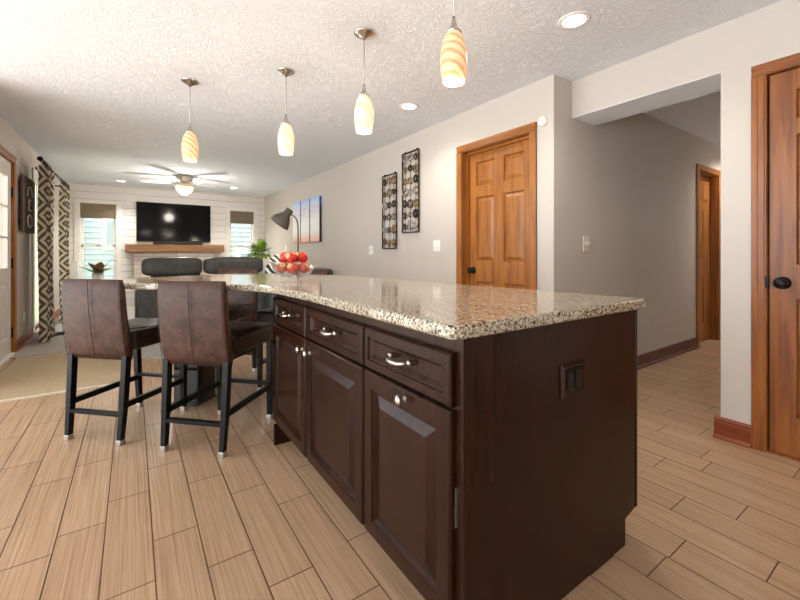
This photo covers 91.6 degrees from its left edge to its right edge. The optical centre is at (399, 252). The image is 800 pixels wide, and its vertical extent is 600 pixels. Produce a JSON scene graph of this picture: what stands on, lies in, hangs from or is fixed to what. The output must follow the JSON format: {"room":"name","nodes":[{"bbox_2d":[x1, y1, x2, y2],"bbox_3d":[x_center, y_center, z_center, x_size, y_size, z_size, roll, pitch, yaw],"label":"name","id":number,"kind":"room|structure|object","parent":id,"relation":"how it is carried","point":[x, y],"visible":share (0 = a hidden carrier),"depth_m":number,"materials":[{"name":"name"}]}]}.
{"room":"kitchen","nodes":[
{"label":"kitchen","id":0,"kind":"room"},
{"bbox_2d":[0,115,62,338],"bbox_3d":[-4.840,-0.130,5.047,0.140,2.440,5.400,0,0,-34],"label":"wall","id":1,"kind":"structure","parent":0,"point":[10,138],"depth_m":4.67,"materials":[{"name":"beige paint"}]},
{"bbox_2d":[0,144,16,366],"bbox_3d":[-3.943,0.022,3.758,0.159,2.135,1.090,0,0,-34],"label":"door","id":2,"kind":"structure","parent":1,"relation":"in","point":[8,170],"depth_m":4.07,"materials":[{"name":"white wood"}]},
{"bbox_2d":[18,173,34,233],"bbox_3d":[-4.450,-0.570,4.643,0.065,0.650,0.672,0,0,-33],"label":"wall sign","id":3,"kind":"object","parent":1,"relation":"attached to","point":[26,220],"visible":1,"depth_m":4.56,"materials":[{"name":"black wood"}]},
{"bbox_2d":[17,309,58,351],"bbox_3d":[-5.244,1.028,5.785,0.030,0.125,3.725,0,0,-34],"label":"baseboard","id":4,"kind":"structure","parent":1,"relation":"attached to","point":[27,337],"depth_m":4.70,"materials":[{"name":"brown wood"}]},
{"bbox_2d":[32,168,54,336],"bbox_3d":[-5.122,0.000,5.532,0.145,2.180,1.480,0,0,-34],"label":"window","id":5,"kind":"structure","parent":1,"relation":"in","point":[34,171],"depth_m":5.01,"materials":[{"name":"white paint"}]},
{"bbox_2d":[35,176,38,325],"bbox_3d":[-5.117,-0.007,5.536,0.058,2.003,1.264,0,0,-34],"label":"window blind","id":6,"kind":"object","parent":5,"relation":"attached to","point":[36,178],"visible":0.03,"depth_m":5.30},
{"bbox_2d":[35,156,69,187],"bbox_3d":[-4.898,-1.090,5.431,0.200,0.100,2.320,0,0,-34],"label":"curtain rod","id":7,"kind":"object","parent":1,"relation":"attached to","point":[39,158],"visible":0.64,"depth_m":5.16,"materials":[{"name":"black metal"}]},
{"bbox_2d":[37,160,54,342],"bbox_3d":[-4.407,-0.027,4.843,0.111,2.195,0.536,0,0,-34],"label":"curtain","id":8,"kind":"object","parent":7,"relation":"hanging from","point":[45,212],"visible":0.98,"depth_m":4.68,"materials":[{"name":"fabric"}]},
{"bbox_2d":[58,180,69,322],"bbox_3d":[-5.290,-0.027,6.129,0.110,2.195,0.422,0,0,-34],"label":"curtain","id":9,"kind":"object","parent":7,"relation":"hanging from","point":[64,191],"visible":0.76,"depth_m":5.99,"materials":[{"name":"fabric"}]},
{"bbox_2d":[65,181,264,305],"bbox_3d":[-4.840,-0.130,8.407,3.945,2.440,0.140,0,0,-34],"label":"wall","id":10,"kind":"structure","parent":0,"point":[128,195],"depth_m":8.00,"materials":[{"name":"white wood"}]},
{"bbox_2d":[74,198,121,278],"bbox_3d":[-5.917,-0.152,7.640,0.770,1.765,0.185,0,0,-34],"label":"window","id":11,"kind":"structure","parent":10,"relation":"in","point":[79,245],"depth_m":7.56,"materials":[{"name":"white paint"}]},
{"bbox_2d":[80,203,115,218],"bbox_3d":[-5.887,-0.819,7.597,0.550,0.287,0.050,0,0,-34],"label":"roman shade","id":12,"kind":"object","parent":11,"relation":"attached to","point":[88,210],"visible":1,"depth_m":7.58,"materials":[{"name":"beige fabric"}]},
{"bbox_2d":[136,201,210,241],"bbox_3d":[-4.803,-0.643,8.305,1.370,0.810,0.061,0,0,-34],"label":"television","id":13,"kind":"object","parent":10,"relation":"attached to","point":[155,222],"visible":1,"depth_m":8.25,"materials":[{"name":"black plastic"}]},
{"bbox_2d":[125,244,223,251],"bbox_3d":[-4.730,-0.098,8.263,1.812,0.149,0.219,0,0,-34],"label":"mantel shelf","id":14,"kind":"object","parent":10,"relation":"attached to","point":[128,247],"visible":1,"depth_m":8.12,"materials":[{"name":"brown wood"}]},
{"bbox_2d":[153,242,202,244],"bbox_3d":[-4.700,-0.199,8.253,0.920,0.052,0.092,0,0,-34],"label":"soundbar","id":15,"kind":"object","parent":14,"relation":"on","point":[154,243],"visible":0.99,"depth_m":8.19,"materials":[{"name":"black plastic"}]},
{"bbox_2d":[226,207,256,256],"bbox_3d":[-3.726,-0.158,9.144,0.735,1.775,0.185,0,0,-34],"label":"window","id":16,"kind":"structure","parent":10,"relation":"in","point":[253,227],"depth_m":9.05,"materials":[{"name":"white paint"}]},
{"bbox_2d":[230,211,253,223],"bbox_3d":[-3.696,-0.829,9.101,0.515,0.287,0.050,0,0,-34],"label":"roman shade","id":17,"kind":"object","parent":16,"relation":"attached to","point":[238,217],"visible":1,"depth_m":9.07,"materials":[{"name":"beige fabric"}]},
{"bbox_2d":[0,0,781,196],"bbox_3d":[-0.261,-1.410,3.914,12.400,0.120,12.750,0,0,-34],"label":"ceiling","id":18,"kind":"structure","parent":0,"point":[96,88],"depth_m":2.88,"materials":[{"name":"white paint"}]},
{"bbox_2d":[141,174,216,196],"bbox_3d":[-3.812,-1.170,6.856,1.255,0.360,1.221,0,0,-34],"label":"ceiling fan","id":19,"kind":"object","parent":18,"relation":"hanging from","point":[184,182],"visible":1,"depth_m":6.71,"materials":[{"name":"silver metal"}]},
{"bbox_2d":[181,77,198,161],"bbox_3d":[-1.648,-1.038,3.053,0.128,0.625,0.128,0,0,-34],"label":"pendant lamp","id":20,"kind":"object","parent":18,"relation":"hanging from","point":[189,145],"visible":1,"depth_m":3.02,"materials":[{"name":"beige glass"}]},
{"bbox_2d":[277,67,294,154],"bbox_3d":[-0.845,-1.042,2.885,0.128,0.615,0.128,0,0,-34],"label":"pendant lamp","id":21,"kind":"object","parent":18,"relation":"hanging from","point":[285,134],"visible":1,"depth_m":2.85,"materials":[{"name":"white glass"}]},
{"bbox_2d":[354,27,373,133],"bbox_3d":[-0.221,-1.046,2.387,0.128,0.608,0.128,0,0,-34],"label":"pendant lamp","id":22,"kind":"object","parent":18,"relation":"hanging from","point":[363,112],"visible":1,"depth_m":2.35,"materials":[{"name":"white glass"}]},
{"bbox_2d":[399,103,418,109],"bbox_3d":[0.083,-1.347,3.585,0.180,0.006,0.180,0,0,-34],"label":"recessed light","id":23,"kind":"object","parent":18,"relation":"in","point":[405,106],"visible":1,"depth_m":3.58,"materials":[{"name":"white paint"}]},
{"bbox_2d":[440,0,467,86],"bbox_3d":[0.236,-1.049,1.709,0.128,0.602,0.128,0,0,-34],"label":"pendant lamp","id":24,"kind":"object","parent":18,"relation":"hanging from","point":[453,56],"visible":1,"depth_m":1.67,"materials":[{"name":"beige glass"}]},
{"bbox_2d":[557,11,590,29],"bbox_3d":[1.010,-1.347,2.259,0.180,0.006,0.180,0,0,-34],"label":"recessed light","id":25,"kind":"object","parent":18,"relation":"in","point":[573,20],"visible":1,"depth_m":2.25,"materials":[{"name":"white paint"}]},
{"bbox_2d":[0,306,799,599],"bbox_3d":[-0.218,1.134,3.853,12.400,0.112,12.600,0,0,-34],"label":"floor","id":26,"kind":"structure","parent":0,"point":[86,516],"depth_m":1.65,"materials":[{"name":"brown wood"}]},
{"bbox_2d":[54,331,64,335],"bbox_3d":[-4.542,1.075,5.203,0.120,0.007,0.280,0,0,-34],"label":"floor vent","id":27,"kind":"object","parent":26,"relation":"in","point":[56,333],"visible":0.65,"depth_m":5.18,"materials":[{"name":"brown metal"}]},
{"bbox_2d":[0,352,120,401],"bbox_3d":[-3.124,1.083,3.632,0.940,0.011,1.545,0,0,-34],"label":"rug","id":28,"kind":"object","parent":26,"relation":"on","point":[39,375],"visible":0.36,"depth_m":3.43,"materials":[{"name":"fabric"}]},
{"bbox_2d":[71,261,78,278],"bbox_3d":[-6.032,0.613,7.220,0.105,0.931,0.187,0,0,-34],"label":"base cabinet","id":29,"kind":"object","parent":26,"relation":"on","point":[74,264],"visible":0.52,"depth_m":7.15,"materials":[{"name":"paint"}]},
{"bbox_2d":[59,279,187,445],"bbox_3d":[-1.722,0.620,2.473,0.434,0.940,0.559,0,0,11],"label":"counter stool","id":30,"kind":"object","parent":26,"relation":"on","point":[97,325],"visible":0.88,"depth_m":2.24,"materials":[{"name":"brown leather"}]},
{"bbox_2d":[134,252,213,306],"bbox_3d":[-4.770,0.534,8.284,1.470,1.112,0.139,0,0,-34],"label":"fireplace","id":31,"kind":"object","parent":26,"relation":"on","point":[138,256],"visible":0.2,"depth_m":8.07,"materials":[{"name":"stone"}]},
{"bbox_2d":[173,364,216,405],"bbox_3d":[-1.517,0.652,2.882,0.208,0.876,0.208,0,0,11],"label":"pedestal","id":32,"kind":"object","parent":26,"relation":"on","point":[199,377],"visible":0.31,"depth_m":2.80,"materials":[{"name":"black paint"}]},
{"bbox_2d":[135,257,262,321],"bbox_3d":[-2.981,0.569,5.880,1.700,1.022,1.030,0,0,-34],"label":"sofa","id":33,"kind":"object","parent":26,"relation":"on","point":[145,300],"visible":0.37,"depth_m":5.28,"materials":[{"name":"grey fabric"}]},
{"bbox_2d":[141,257,201,275],"bbox_3d":[-3.147,0.185,5.384,0.725,0.255,0.300,0,0,-34],"label":"cushion","id":34,"kind":"object","parent":33,"relation":"on","point":[154,266],"depth_m":5.25,"materials":[{"name":"grey fabric"}]},
{"bbox_2d":[203,257,262,273],"bbox_3d":[-2.491,0.185,5.834,0.825,0.255,0.300,0,0,-34],"label":"cushion","id":35,"kind":"object","parent":33,"relation":"on","point":[211,265],"depth_m":5.67,"materials":[{"name":"grey fabric"}]},
{"bbox_2d":[155,280,272,457],"bbox_3d":[-1.082,0.620,2.342,0.434,0.940,0.559,0,0,11],"label":"counter stool","id":36,"kind":"object","parent":26,"relation":"on","point":[195,328],"visible":0.97,"depth_m":2.11,"materials":[{"name":"brown leather"}]},
{"bbox_2d":[217,269,258,371],"bbox_3d":[-1.559,0.620,3.394,0.434,0.940,0.559,0,0,11],"label":"counter stool","id":37,"kind":"object","parent":26,"relation":"on","point":[242,305],"visible":0.28,"depth_m":3.56,"materials":[{"name":"brown leather"}]},
{"bbox_2d":[270,207,298,263],"bbox_3d":[-1.475,0.240,5.200,0.503,1.700,0.280,0,0,0],"label":"floor lamp","id":38,"kind":"object","parent":26,"relation":"on","point":[282,219],"visible":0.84,"depth_m":5.15,"materials":[{"name":"grey metal"}]},
{"bbox_2d":[256,269,329,389],"bbox_3d":[-0.886,0.620,3.304,0.434,0.940,0.559,0,0,11],"label":"counter stool","id":39,"kind":"object","parent":26,"relation":"on","point":[265,315],"visible":0.11,"depth_m":3.07,"materials":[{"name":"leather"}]},
{"bbox_2d":[257,267,332,310],"bbox_3d":[-1.531,0.655,5.729,0.960,0.850,0.820,0,0,-34],"label":"armchair","id":40,"kind":"object","parent":26,"relation":"on","point":[265,300],"visible":0.12,"depth_m":5.69,"materials":[{"name":"grey fabric"}]},
{"bbox_2d":[265,262,286,273],"bbox_3d":[-1.687,0.255,5.392,0.360,0.259,0.147,0,0,-1],"label":"striped pillow","id":41,"kind":"object","parent":40,"relation":"on","point":[268,269],"visible":0.27,"depth_m":5.33,"materials":[{"name":"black fabric"}]},
{"bbox_2d":[269,254,288,263],"bbox_3d":[-1.713,0.150,5.641,0.360,0.260,0.142,0,0,-1],"label":"striped pillow","id":42,"kind":"object","parent":41,"relation":"on","point":[275,258],"visible":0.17,"depth_m":5.58,"materials":[{"name":"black fabric"}]},
{"bbox_2d":[273,294,636,599],"bbox_3d":[0.076,0.652,1.873,0.979,0.876,1.568,0,0,-34],"label":"kitchen island","id":43,"kind":"object","parent":26,"relation":"on","point":[465,461],"visible":0.87,"depth_m":1.20,"materials":[{"name":"brown wood"}]},
{"bbox_2d":[123,273,645,339],"bbox_3d":[-0.408,0.195,2.191,3.000,0.038,1.350,0,0,37],"label":"island countertop","id":44,"kind":"structure","parent":43,"relation":"on","point":[444,310],"depth_m":1.47,"materials":[{"name":"beige stone"}]},
{"bbox_2d":[270,261,315,281],"bbox_3d":[-0.655,0.115,2.395,0.276,0.122,0.276,0,0,-34],"label":"fruit bowl","id":45,"kind":"object","parent":44,"relation":"on","point":[311,261],"visible":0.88,"depth_m":2.37,"materials":[{"name":"clear glass"}]},
{"bbox_2d":[276,262,286,272],"bbox_3d":[-0.712,0.090,2.346,0.066,0.066,0.067,0,0,35],"label":"apple","id":46,"kind":"object","parent":45,"relation":"in","point":[281,267],"visible":0.94,"depth_m":2.33,"materials":[{"name":"red food"}]},
{"bbox_2d":[286,262,297,273],"bbox_3d":[-0.643,0.090,2.320,0.067,0.067,0.065,0,0,31],"label":"apple","id":47,"kind":"object","parent":45,"relation":"in","point":[292,267],"visible":1,"depth_m":2.30,"materials":[{"name":"red food"}]},
{"bbox_2d":[285,252,296,262],"bbox_3d":[-0.655,0.025,2.341,0.068,0.067,0.063,0,0,39],"label":"apple","id":48,"kind":"object","parent":47,"relation":"on","point":[290,257],"visible":0.99,"depth_m":2.32,"materials":[{"name":"red food"}]},
{"bbox_2d":[298,262,309,272],"bbox_3d":[-0.584,0.090,2.368,0.065,0.067,0.067,0,0,2],"label":"apple","id":49,"kind":"object","parent":45,"relation":"in","point":[303,267],"visible":1,"depth_m":2.34,"materials":[{"name":"red food"}]},
{"bbox_2d":[297,252,307,262],"bbox_3d":[-0.601,0.027,2.395,0.065,0.067,0.067,0,0,-16],"label":"apple","id":50,"kind":"object","parent":49,"relation":"on","point":[302,257],"visible":0.96,"depth_m":2.37,"materials":[{"name":"red food"}]},
{"bbox_3d":[-0.725,0.090,2.421,0.068,0.058,0.068,-23,3,1],"label":"apple","id":51,"kind":"object","parent":45,"relation":"in","visible":0},
{"bbox_2d":[279,252,286,262],"bbox_3d":[-0.708,0.027,2.394,0.067,0.067,0.065,0,0,-39],"label":"apple","id":52,"kind":"object","parent":51,"relation":"on","point":[283,254],"visible":0.63,"depth_m":2.37,"materials":[{"name":"red food"}]},
{"bbox_2d":[560,359,584,398],"bbox_3d":[0.557,0.405,1.248,0.126,0.106,0.013,0,0,-34],"label":"outlet","id":53,"kind":"object","parent":43,"relation":"attached to","point":[572,375],"visible":1,"depth_m":1.24,"materials":[{"name":"black paint"}]},
{"bbox_2d":[567,371,573,389],"bbox_3d":[0.541,0.405,1.235,0.030,0.056,0.008,0,0,-34],"label":"receptacle","id":54,"kind":"object","parent":53,"relation":"attached to","point":[570,374],"depth_m":1.23,"materials":[{"name":"black paint"}]},
{"bbox_2d":[575,369,580,387],"bbox_3d":[0.576,0.405,1.259,0.030,0.056,0.008,0,0,-34],"label":"receptacle","id":55,"kind":"object","parent":53,"relation":"attached to","point":[577,371],"depth_m":1.25,"materials":[{"name":"black paint"}]},
{"bbox_3d":[-5.622,0.794,7.342,0.640,0.568,0.370,0,0,-34],"label":"console table","id":56,"kind":"object","parent":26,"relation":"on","visible":0},
{"bbox_2d":[81,260,117,278],"bbox_3d":[-5.612,0.323,7.227,0.545,0.374,0.377,0,0,-17],"label":"potted plant","id":57,"kind":"object","parent":56,"relation":"on","point":[98,269],"visible":0.84,"depth_m":7.21,"materials":[{"name":"green plant"}]},
{"bbox_3d":[-2.277,0.717,6.697,0.335,0.723,0.380,0,0,-34],"label":"end table","id":58,"kind":"object","parent":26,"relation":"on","visible":0},
{"bbox_2d":[243,239,275,272],"bbox_3d":[-2.365,0.061,6.607,0.482,0.589,0.501,0,0,12],"label":"potted plant","id":59,"kind":"object","parent":58,"relation":"on","point":[260,246],"visible":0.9,"depth_m":6.55,"materials":[{"name":"green plant"}]},
{"bbox_2d":[265,80,539,289],"bbox_3d":[-1.040,-0.130,6.251,0.120,2.440,7.715,0,0,-34],"label":"wall","id":60,"kind":"structure","parent":0,"point":[350,191],"depth_m":4.62,"materials":[{"name":"beige paint"}]},
{"bbox_2d":[293,201,300,242],"bbox_3d":[-1.966,-0.578,7.456,0.043,0.775,0.400,0,0,-34],"label":"print","id":61,"kind":"object","parent":60,"relation":"attached to","point":[296,206],"visible":0.76,"depth_m":7.44},
{"bbox_2d":[301,199,309,242],"bbox_3d":[-1.711,-0.578,7.085,0.043,0.775,0.420,0,0,-34],"label":"print","id":62,"kind":"object","parent":60,"relation":"attached to","point":[305,204],"visible":0.9,"depth_m":7.05},
{"bbox_2d":[310,196,321,241],"bbox_3d":[-1.454,-0.578,6.710,0.043,0.775,0.410,0,0,-34],"label":"print","id":63,"kind":"object","parent":60,"relation":"attached to","point":[315,202],"visible":1,"depth_m":6.63},
{"bbox_2d":[369,246,373,253],"bbox_3d":[-0.387,-0.040,5.180,0.016,0.118,0.115,0,0,-34],"label":"light switch","id":64,"kind":"object","parent":60,"relation":"attached to","point":[371,248],"visible":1,"depth_m":5.17,"materials":[{"name":"white plastic"}]},
{"bbox_2d":[382,172,396,248],"bbox_3d":[-0.128,-0.516,4.785,0.034,0.932,0.325,0,0,-34],"label":"wall art","id":65,"kind":"object","parent":60,"relation":"attached to","point":[394,176],"visible":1,"depth_m":4.76,"materials":[{"name":"brown metal"}]},
{"bbox_2d":[402,148,418,232],"bbox_3d":[0.122,-0.700,4.421,0.034,0.941,0.326,0,0,-34],"label":"wall art","id":66,"kind":"object","parent":60,"relation":"attached to","point":[412,203],"visible":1,"depth_m":4.40,"materials":[{"name":"brown metal"}]},
{"bbox_2d":[433,240,439,250],"bbox_3d":[0.380,-0.075,4.062,0.016,0.118,0.115,0,0,-34],"label":"light switch","id":67,"kind":"object","parent":60,"relation":"attached to","point":[436,243],"visible":1,"depth_m":4.06,"materials":[{"name":"white plastic"}]},
{"bbox_2d":[456,122,536,289],"bbox_3d":[0.862,0.029,3.463,0.139,2.122,0.909,0,0,-34],"label":"door","id":68,"kind":"structure","parent":60,"relation":"in","point":[496,189],"depth_m":3.47,"materials":[{"name":"brown wood"}]},
{"bbox_2d":[540,74,720,354],"bbox_3d":[3.345,-0.130,4.510,5.380,2.440,0.120,0,0,-34],"label":"wall","id":69,"kind":"structure","parent":0,"point":[627,184],"depth_m":3.54,"materials":[{"name":"beige paint"}]},
{"bbox_2d":[538,116,547,126],"bbox_3d":[1.097,-1.015,3.000,0.036,0.076,0.076,0,0,-34],"label":"smoke detector","id":70,"kind":"object","parent":69,"relation":"attached to","point":[542,121],"visible":1,"depth_m":2.98,"materials":[{"name":"white plastic"}]},
{"bbox_2d":[583,236,589,251],"bbox_3d":[1.529,-0.074,3.179,0.092,0.128,0.018,0,0,-34],"label":"light switch","id":71,"kind":"object","parent":69,"relation":"attached to","point":[586,239],"visible":1,"depth_m":3.18,"materials":[{"name":"beige plastic"}]},
{"bbox_2d":[637,337,698,369],"bbox_3d":[2.293,1.030,3.696,2.725,0.120,0.030,0,0,-34],"label":"baseboard","id":72,"kind":"structure","parent":69,"relation":"attached to","point":[644,360],"depth_m":3.99,"materials":[{"name":"brown wood"}]},
{"bbox_2d":[696,163,720,346],"bbox_3d":[3.689,0.030,4.733,0.740,2.120,0.139,0,0,-34],"label":"door","id":73,"kind":"structure","parent":69,"relation":"in","point":[708,184],"depth_m":4.85,"materials":[{"name":"brown wood"}]},
{"bbox_2d":[572,24,720,116],"bbox_3d":[1.760,-1.210,2.777,0.325,0.280,0.943,0,0,-34],"label":"wall header","id":74,"kind":"structure","parent":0,"point":[696,56],"depth_m":2.60,"materials":[{"name":"beige paint"}]},
{"bbox_2d":[572,72,720,125],"bbox_3d":[1.760,-1.067,2.777,0.323,0.006,0.941,0,0,-34],"label":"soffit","id":75,"kind":"structure","parent":74,"relation":"attached to","point":[710,84],"depth_m":2.71,"materials":[{"name":"white paint"}]},
{"bbox_2d":[721,0,799,424],"bbox_3d":[3.024,-0.130,0.755,0.120,2.440,3.822,0,0,-34],"label":"wall","id":76,"kind":"structure","parent":0,"point":[769,33],"depth_m":2.23,"materials":[{"name":"beige paint"}]},
{"bbox_2d":[713,415,750,448],"bbox_3d":[1.912,1.028,2.241,0.030,0.125,0.168,0,0,-34],"label":"baseboard","id":77,"kind":"structure","parent":76,"relation":"attached to","point":[725,429],"depth_m":2.24,"materials":[{"name":"brown wood"}]},
{"bbox_2d":[751,53,799,461],"bbox_3d":[2.266,0.026,1.809,0.174,2.128,0.944,0,0,-34],"label":"door","id":78,"kind":"structure","parent":76,"relation":"in","point":[775,90],"depth_m":2.11,"materials":[{"name":"brown wood"}]},
{"label":"outside","id":79,"kind":"structure","parent":0,"visible":0},
{"bbox_3d":[-9.030,1.490,11.389,26.000,0.200,19.000,0,0,-34],"label":"ground","id":80,"kind":"structure","parent":79,"visible":0},
{"bbox_2d":[37,188,250,278],"bbox_3d":[-6.860,-0.565,11.761,12.000,3.915,0.157,0,0,-34],"label":"house","id":81,"kind":"structure","parent":80,"relation":"on","point":[96,230],"depth_m":10.81,"materials":[{"name":"white plastic"}]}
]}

